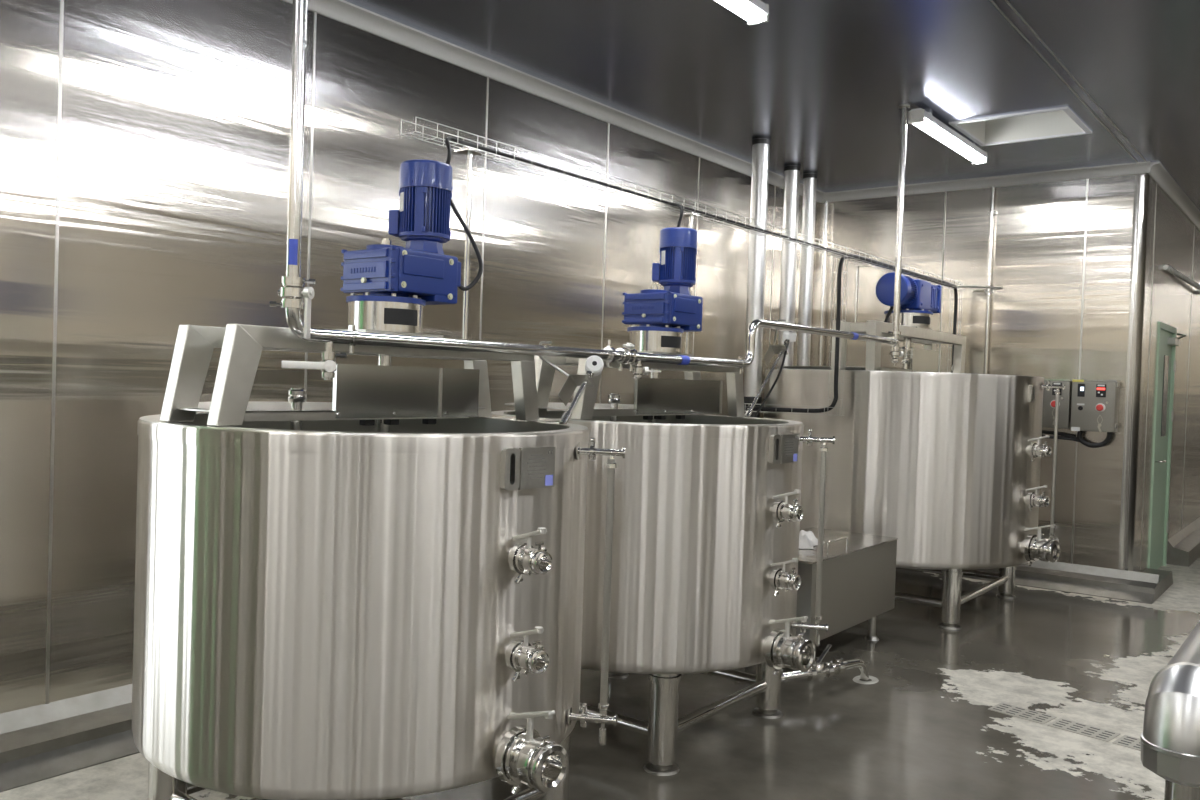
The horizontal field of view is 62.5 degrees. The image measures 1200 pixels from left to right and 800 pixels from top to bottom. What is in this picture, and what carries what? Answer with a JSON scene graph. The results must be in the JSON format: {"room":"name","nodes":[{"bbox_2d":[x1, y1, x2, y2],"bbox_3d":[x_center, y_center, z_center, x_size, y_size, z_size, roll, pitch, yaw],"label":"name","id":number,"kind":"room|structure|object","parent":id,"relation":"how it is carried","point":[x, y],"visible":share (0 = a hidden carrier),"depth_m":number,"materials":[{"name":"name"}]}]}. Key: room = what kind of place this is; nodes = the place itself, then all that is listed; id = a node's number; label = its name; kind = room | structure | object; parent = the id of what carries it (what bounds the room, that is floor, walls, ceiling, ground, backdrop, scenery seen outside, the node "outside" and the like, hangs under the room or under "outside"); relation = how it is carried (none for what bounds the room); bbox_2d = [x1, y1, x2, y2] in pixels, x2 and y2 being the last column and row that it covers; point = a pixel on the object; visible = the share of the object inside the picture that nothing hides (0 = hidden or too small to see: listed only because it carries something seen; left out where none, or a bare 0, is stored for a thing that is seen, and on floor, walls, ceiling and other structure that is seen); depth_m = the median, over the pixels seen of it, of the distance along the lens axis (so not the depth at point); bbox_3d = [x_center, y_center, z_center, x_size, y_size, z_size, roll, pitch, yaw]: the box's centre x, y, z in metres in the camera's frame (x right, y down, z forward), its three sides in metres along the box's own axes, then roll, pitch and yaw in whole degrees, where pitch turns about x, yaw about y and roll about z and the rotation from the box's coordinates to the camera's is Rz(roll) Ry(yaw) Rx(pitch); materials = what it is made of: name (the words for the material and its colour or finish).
{"room":"processing plant","nodes":[
{"label":"processing plant","id":0,"kind":"room"},
{"bbox_2d":[0,0,820,713],"bbox_3d":[-1.606,-0.284,4.571,0.100,3.290,11.900,3,1,37],"label":"wall","id":1,"kind":"structure","parent":0,"point":[175,117],"depth_m":4.32,"materials":[{"name":"metal"}]},
{"bbox_2d":[45,0,63,703],"bbox_3d":[-2.109,-0.351,3.829,0.006,3.160,0.012,3,1,37],"label":"trim","id":2,"kind":"structure","parent":1,"relation":"attached to","point":[61,1],"depth_m":3.83,"materials":[{"name":"grey metal"}]},
{"bbox_2d":[0,684,139,791],"bbox_3d":[-1.494,1.280,4.476,0.310,0.175,11.700,3,1,37],"label":"curb","id":3,"kind":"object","parent":1,"relation":"attached to","point":[41,742],"depth_m":3.76,"materials":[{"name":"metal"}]},
{"bbox_2d":[304,12,316,397],"bbox_3d":[-1.407,-0.346,4.746,0.006,3.160,0.012,3,1,37],"label":"trim","id":4,"kind":"structure","parent":1,"relation":"attached to","point":[315,13],"depth_m":4.73,"materials":[{"name":"grey metal"}]},
{"bbox_2d":[479,77,488,340],"bbox_3d":[-0.689,-0.341,5.683,0.006,3.160,0.012,3,1,37],"label":"trim","id":5,"kind":"structure","parent":1,"relation":"attached to","point":[487,77],"depth_m":5.67,"materials":[{"name":"grey metal"}]},
{"bbox_2d":[284,0,824,202],"bbox_3d":[-1.485,-1.887,4.487,0.075,0.075,11.700,3,1,37],"label":"trim","id":6,"kind":"structure","parent":1,"relation":"attached to","point":[343,11],"depth_m":5.78,"materials":[{"name":"grey metal"}]},
{"bbox_2d":[599,123,609,402],"bbox_3d":[0.010,-0.336,6.595,0.006,3.160,0.012,3,1,37],"label":"trim","id":7,"kind":"structure","parent":1,"relation":"attached to","point":[608,123],"depth_m":6.58,"materials":[{"name":"grey metal"}]},
{"bbox_2d":[693,157,699,355],"bbox_3d":[0.704,-0.331,7.500,0.006,3.160,0.012,3,1,37],"label":"trim","id":8,"kind":"structure","parent":1,"relation":"attached to","point":[699,157],"depth_m":7.48,"materials":[{"name":"grey metal"}]},
{"bbox_2d":[401,117,1000,372],"bbox_3d":[1.188,-0.350,5.905,0.336,1.263,6.157,3,1,40],"label":"cable tray","id":9,"kind":"object","parent":1,"relation":"attached to","point":[469,152],"visible":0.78,"depth_m":4.19,"materials":[{"name":"grey metal"}]},
{"bbox_2d":[445,136,956,290],"bbox_3d":[1.208,-0.653,5.713,0.238,0.580,5.867,3,1,37],"label":"cable","id":10,"kind":"object","parent":9,"relation":"hanging from","point":[449,151],"visible":0.72,"depth_m":3.92,"materials":[{"name":"black rubber"}]},
{"bbox_2d":[744,256,847,415],"bbox_3d":[1.235,-0.422,6.495,0.753,1.018,0.090,2,1,28],"label":"cable tray","id":11,"kind":"object","parent":9,"relation":"attached to","point":[843,288],"visible":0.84,"depth_m":6.33,"materials":[{"name":"grey metal"}]},
{"bbox_2d":[744,254,881,412],"bbox_3d":[1.468,-0.438,6.533,1.024,1.049,0.467,2,1,-11],"label":"cable","id":12,"kind":"object","parent":11,"relation":"in","point":[839,274],"visible":0.94,"depth_m":6.32,"materials":[{"name":"black rubber"}]},
{"bbox_2d":[665,202,952,287],"bbox_3d":[1.625,-0.747,6.359,0.174,0.396,4.334,3,1,37],"label":"cable","id":13,"kind":"object","parent":9,"relation":"on","point":[673,204],"visible":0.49,"depth_m":5.09,"materials":[{"name":"black rubber"}]},
{"bbox_2d":[867,258,957,372],"bbox_3d":[2.332,-0.363,7.405,0.028,1.193,1.989,3,1,37],"label":"cable","id":14,"kind":"object","parent":9,"relation":"attached to","point":[955,289],"visible":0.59,"depth_m":8.16,"materials":[{"name":"black rubber"}]},
{"bbox_2d":[768,186,775,369],"bbox_3d":[1.446,-0.325,8.469,0.006,3.160,0.012,3,1,37],"label":"trim","id":15,"kind":"structure","parent":1,"relation":"attached to","point":[775,186],"depth_m":8.45,"materials":[{"name":"grey metal"}]},
{"bbox_2d":[818,201,828,365],"bbox_3d":[2.021,-0.271,9.085,0.044,3.095,0.044,3,1,37],"label":"conduit","id":16,"kind":"object","parent":1,"relation":"attached to","point":[825,208],"visible":0.34,"depth_m":9.05,"materials":[{"name":"silver metal"}]},
{"bbox_2d":[0,557,1199,799],"bbox_3d":[2.883,1.573,3.703,8.413,0.100,16.000,3,1,37],"label":"floor","id":17,"kind":"structure","parent":0,"point":[926,730],"depth_m":4.49,"materials":[{"name":"grey concrete"}]},
{"bbox_2d":[132,324,625,799],"bbox_3d":[-0.681,0.601,3.170,1.568,1.634,1.396,3,1,37],"label":"tank","id":18,"kind":"object","parent":17,"relation":"on","point":[328,605],"visible":1,"depth_m":2.62,"materials":[{"name":"metal"}]},
{"bbox_2d":[340,159,460,432],"bbox_3d":[-0.664,-0.011,3.230,0.619,1.549,0.360,3,1,37],"label":"motor","id":19,"kind":"object","parent":18,"relation":"attached to","point":[395,283],"visible":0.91,"depth_m":3.17,"materials":[{"name":"blue metal"}]},
{"bbox_2d":[332,364,479,417],"bbox_3d":[-0.612,-0.026,3.184,0.031,0.163,0.600,3,1,37],"label":"hood","id":20,"kind":"object","parent":18,"relation":"attached to","point":[359,391],"depth_m":3.15,"materials":[{"name":"grey metal"}]},
{"bbox_2d":[539,341,603,423],"bbox_3d":[-0.123,-0.060,3.563,0.205,0.301,0.237,3,1,37],"label":"sensor","id":21,"kind":"object","parent":18,"relation":"on","point":[594,365],"visible":0.87,"depth_m":3.56,"materials":[{"name":"silver metal"}]},
{"bbox_2d":[492,351,834,775],"bbox_3d":[0.204,0.605,4.440,1.433,1.634,1.404,2,1,-7],"label":"tank","id":22,"kind":"object","parent":17,"relation":"on","point":[708,513],"visible":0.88,"depth_m":3.81,"materials":[{"name":"metal"}]},
{"bbox_2d":[622,227,702,422],"bbox_3d":[0.270,-0.005,4.449,0.619,1.549,0.360,3,1,37],"label":"motor","id":23,"kind":"object","parent":22,"relation":"attached to","point":[662,316],"visible":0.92,"depth_m":4.38,"materials":[{"name":"blue metal"}]},
{"bbox_2d":[632,377,722,414],"bbox_3d":[0.358,-0.015,4.448,0.035,0.156,0.694,3,1,37],"label":"hood","id":24,"kind":"object","parent":22,"relation":"attached to","point":[652,396],"depth_m":4.41,"materials":[{"name":"grey metal"}]},
{"bbox_2d":[744,319,796,416],"bbox_3d":[0.843,-0.131,5.014,0.134,0.562,0.472,3,2,45],"label":"sensor","id":25,"kind":"object","parent":22,"relation":"attached to","point":[788,336],"visible":0.84,"depth_m":5.06,"materials":[{"name":"silver metal"}]},
{"bbox_2d":[744,139,770,417],"bbox_3d":[1.124,-0.247,7.241,0.140,3.290,0.140,3,1,37],"label":"riser pipe","id":26,"kind":"object","parent":17,"relation":"on","point":[758,207],"visible":0.66,"depth_m":7.18,"materials":[{"name":"polished steel"},{"name":"black rubber"}]},
{"bbox_2d":[777,165,800,368],"bbox_3d":[1.512,-0.253,8.077,0.140,3.286,0.140,3,1,37],"label":"riser pipe","id":27,"kind":"object","parent":17,"relation":"on","point":[791,173],"visible":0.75,"depth_m":8.01,"materials":[{"name":"polished steel"},{"name":"black rubber"}]},
{"bbox_2d":[734,644,868,685],"bbox_3d":[1.038,1.325,4.861,0.857,0.228,0.145,1,1,-29],"label":"pipe","id":28,"kind":"object","parent":17,"relation":"on","point":[819,670],"visible":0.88,"depth_m":4.83,"materials":[{"name":"silver metal"}]},
{"bbox_2d":[797,173,817,365],"bbox_3d":[1.713,-0.251,8.339,0.124,3.286,0.124,3,1,37],"label":"riser pipe","id":29,"kind":"object","parent":17,"relation":"on","point":[809,179],"visible":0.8,"depth_m":8.28,"materials":[{"name":"silver metal"}]},
{"bbox_2d":[795,527,897,660],"bbox_3d":[1.225,1.101,5.745,0.570,0.660,1.190,3,1,37],"label":"trough","id":30,"kind":"object","parent":17,"relation":"on","point":[859,569],"visible":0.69,"depth_m":5.54,"materials":[{"name":"grey metal"}]},
{"bbox_2d":[799,530,824,548],"bbox_3d":[1.149,0.787,5.692,0.257,0.074,0.405,2,1,23],"label":"cloth","id":31,"kind":"object","parent":30,"relation":"on","point":[807,540],"visible":0.5,"depth_m":5.58,"materials":[{"name":"white fabric"}]},
{"bbox_2d":[853,676,878,683],"bbox_3d":[1.374,1.445,5.113,0.124,0.006,0.160,3,1,37],"label":"floor drain","id":32,"kind":"object","parent":17,"relation":"on","point":[855,679],"visible":0.81,"depth_m":5.08,"materials":[{"name":"grey metal"}]},
{"bbox_2d":[764,320,1064,629],"bbox_3d":[2.152,0.454,7.192,1.926,1.957,1.926,2,1,1],"label":"tank","id":33,"kind":"object","parent":17,"relation":"on","point":[945,465],"visible":0.9,"depth_m":6.32,"materials":[{"name":"metal"}]},
{"bbox_2d":[876,272,941,369],"bbox_3d":[2.222,-0.216,7.171,0.552,1.347,0.695,2,1,6],"label":"motor","id":34,"kind":"object","parent":33,"relation":"attached to","point":[919,299],"visible":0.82,"depth_m":7.02,"materials":[{"name":"blue metal"}]},
{"bbox_2d":[884,306,900,321],"bbox_3d":[2.070,-0.574,7.015,0.115,0.219,0.093,3,1,37],"label":"cable","id":35,"kind":"object","parent":34,"relation":"hanging from","point":[891,307],"visible":0.3,"depth_m":7.03,"materials":[{"name":"black rubber"}]},
{"bbox_2d":[910,348,941,372],"bbox_3d":[2.325,-0.273,7.064,0.031,0.175,0.600,3,1,37],"label":"hood","id":36,"kind":"object","parent":33,"relation":"attached to","point":[922,360],"depth_m":7.02,"materials":[{"name":"grey metal"}]},
{"bbox_2d":[988,702,1056,723],"bbox_3d":[1.986,1.474,4.655,0.150,0.005,0.260,1,1,-43],"label":"drain cover","id":37,"kind":"object","parent":17,"relation":"on","point":[1019,712],"visible":1,"depth_m":4.65,"materials":[{"name":"silver metal"}]},
{"bbox_2d":[1047,718,1119,741],"bbox_3d":[2.177,1.484,4.452,0.150,0.005,0.260,1,1,-43],"label":"drain cover","id":38,"kind":"object","parent":17,"relation":"on","point":[1063,724],"visible":1,"depth_m":4.44,"materials":[{"name":"silver metal"}]},
{"bbox_2d":[1112,735,1140,750],"bbox_3d":[2.368,1.494,4.250,0.150,0.005,0.260,1,1,-43],"label":"drain cover","id":39,"kind":"object","parent":17,"relation":"on","point":[1131,742],"visible":0.32,"depth_m":4.30,"materials":[{"name":"silver metal"}]},
{"bbox_2d":[1141,621,1199,799],"bbox_3d":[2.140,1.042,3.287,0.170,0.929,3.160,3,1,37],"label":"tank","id":40,"kind":"object","parent":17,"relation":"on","point":[1170,736],"visible":1,"depth_m":2.07,"materials":[{"name":"silver metal"}]},
{"bbox_2d":[344,0,1199,210],"bbox_3d":[2.992,-1.815,3.639,8.413,0.100,16.000,3,1,37],"label":"ceiling","id":41,"kind":"structure","parent":0,"point":[826,82],"depth_m":5.52,"materials":[{"name":"silver metal"}]},
{"bbox_2d":[269,0,912,379],"bbox_3d":[0.562,-0.952,4.489,0.135,1.812,4.626,3,1,37],"label":"supply pipe","id":42,"kind":"object","parent":41,"relation":"hanging from","point":[292,294],"visible":1,"depth_m":2.93,"materials":[{"name":"silver metal"}]},
{"bbox_2d":[715,0,768,25],"bbox_3d":[0.324,-1.802,4.047,0.110,0.112,1.367,3,1,37],"label":"ceiling lamp","id":43,"kind":"object","parent":41,"relation":"attached to","point":[755,12],"visible":1,"depth_m":4.47,"materials":[{"name":"white plastic"}]},
{"bbox_2d":[908,108,987,163],"bbox_3d":[2.369,-1.787,6.700,0.110,0.112,1.367,3,1,37],"label":"ceiling lamp","id":44,"kind":"object","parent":41,"relation":"attached to","point":[924,120],"visible":1,"depth_m":6.55,"materials":[{"name":"white plastic"}]},
{"bbox_2d":[949,106,1091,145],"bbox_3d":[2.826,-2.041,6.614,0.730,0.452,0.720,3,1,37],"label":"ceiling hatch","id":45,"kind":"object","parent":41,"relation":"attached to","point":[1061,121],"visible":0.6,"depth_m":6.86,"materials":[{"name":"white metal"}]},
{"bbox_2d":[990,0,1137,162],"bbox_3d":[0.550,-1.828,2.896,0.007,0.006,11.650,3,1,37],"label":"trim","id":46,"kind":"structure","parent":41,"relation":"attached to","point":[991,1],"depth_m":5.43,"materials":[{"name":"grey metal"}]},
{"bbox_2d":[1005,0,1146,161],"bbox_3d":[0.595,-1.826,2.861,0.007,0.006,11.650,3,1,37],"label":"trim","id":47,"kind":"structure","parent":41,"relation":"attached to","point":[1008,3],"depth_m":5.44,"materials":[{"name":"grey metal"}]},
{"bbox_2d":[815,174,1134,568],"bbox_3d":[3.050,-0.208,8.435,2.593,3.290,0.100,3,1,37],"label":"wall","id":48,"kind":"structure","parent":0,"point":[1039,228],"depth_m":8.00,"materials":[{"name":"metal"}]},
{"bbox_2d":[939,191,946,350],"bbox_3d":[2.909,-0.279,8.482,0.012,3.160,0.006,3,1,37],"label":"trim","id":49,"kind":"structure","parent":48,"relation":"attached to","point":[945,191],"depth_m":8.46,"materials":[{"name":"grey metal"}]},
{"bbox_2d":[822,161,1150,202],"bbox_3d":[3.100,-1.812,8.296,2.683,0.075,0.075,3,1,37],"label":"trim","id":50,"kind":"structure","parent":48,"relation":"attached to","point":[1140,167],"depth_m":8.16,"materials":[{"name":"grey metal"}]},
{"bbox_2d":[983,186,996,373],"bbox_3d":[3.207,-0.216,8.217,0.060,3.095,0.056,3,1,37],"label":"conduit","id":51,"kind":"object","parent":48,"relation":"attached to","point":[991,212],"visible":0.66,"depth_m":8.18,"materials":[{"name":"silver metal"}]},
{"bbox_2d":[896,560,1172,603],"bbox_3d":[3.254,1.356,8.485,2.773,0.175,1.060,3,1,37],"label":"curb","id":52,"kind":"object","parent":48,"relation":"attached to","point":[1147,586],"depth_m":7.65,"materials":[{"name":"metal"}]},
{"bbox_2d":[1042,379,1071,428],"bbox_3d":[3.585,0.027,7.846,0.278,0.387,0.183,3,1,37],"label":"control box","id":53,"kind":"object","parent":48,"relation":"attached to","point":[1065,396],"visible":0.65,"depth_m":7.77,"materials":[{"name":"silver metal"}]},
{"bbox_2d":[1042,431,1078,441],"bbox_3d":[3.530,0.283,7.911,0.602,0.082,0.037,3,1,38],"label":"cable","id":54,"kind":"object","parent":48,"relation":"attached to","point":[1068,436],"visible":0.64,"depth_m":7.81,"materials":[{"name":"black rubber"}]},
{"bbox_2d":[1071,178,1088,563],"bbox_3d":[3.789,-0.237,7.808,0.012,3.160,0.006,3,1,37],"label":"trim","id":55,"kind":"structure","parent":48,"relation":"attached to","point":[1088,178],"depth_m":7.80,"materials":[{"name":"grey metal"}]},
{"bbox_2d":[1070,379,1119,431],"bbox_3d":[3.829,0.045,7.659,0.324,0.404,0.183,3,1,37],"label":"control box","id":56,"kind":"object","parent":48,"relation":"attached to","point":[1094,403],"visible":1,"depth_m":7.62,"materials":[{"name":"silver metal"}]},
{"bbox_2d":[1077,431,1111,447],"bbox_3d":[3.835,0.303,7.674,0.250,0.138,0.047,3,1,37],"label":"hose","id":57,"kind":"object","parent":56,"relation":"attached to","point":[1081,440],"visible":1,"depth_m":7.66,"materials":[{"name":"black rubber"}]},
{"bbox_2d":[1118,173,1199,571],"bbox_3d":[5.327,-0.150,9.210,0.100,3.290,4.100,3,1,37],"label":"wall","id":58,"kind":"structure","parent":0,"point":[1175,239],"depth_m":8.08,"materials":[{"name":"metal"}]},
{"bbox_2d":[1140,182,1156,569],"bbox_3d":[4.364,-0.220,7.870,0.006,3.160,0.012,3,1,37],"label":"trim","id":59,"kind":"structure","parent":58,"relation":"attached to","point":[1156,182],"depth_m":7.87,"materials":[{"name":"grey metal"}]},
{"bbox_2d":[1148,321,1185,568],"bbox_3d":[4.858,0.423,8.562,0.208,2.140,0.946,3,1,37],"label":"door","id":60,"kind":"structure","parent":58,"relation":"in","point":[1167,343],"depth_m":8.62,"materials":[{"name":"green paint"}]},
{"bbox_2d":[1148,162,1199,229],"bbox_3d":[5.442,-1.753,9.119,0.075,0.075,4.120,3,1,37],"label":"trim","id":61,"kind":"structure","parent":58,"relation":"attached to","point":[1158,173],"depth_m":8.36,"materials":[{"name":"grey metal"}]},
{"bbox_2d":[1163,265,1199,293],"bbox_3d":[5.467,-1.100,9.171,0.104,0.044,2.401,3,1,37],"label":"pipe","id":62,"kind":"object","parent":58,"relation":"attached to","point":[1168,268],"visible":1,"depth_m":8.76,"materials":[{"name":"silver metal"}]},
{"bbox_2d":[1167,517,1199,566],"bbox_3d":[5.936,1.393,9.869,0.180,0.220,2.300,3,1,37],"label":"baseboard","id":63,"kind":"structure","parent":58,"relation":"attached to","point":[1183,548],"depth_m":9.20,"materials":[{"name":"metal"}]},
{"bbox_2d":[1181,225,1194,529],"bbox_3d":[5.763,-0.210,9.695,0.006,3.160,0.012,3,1,37],"label":"trim","id":64,"kind":"structure","parent":58,"relation":"attached to","point":[1194,225],"depth_m":9.69,"materials":[{"name":"grey metal"}]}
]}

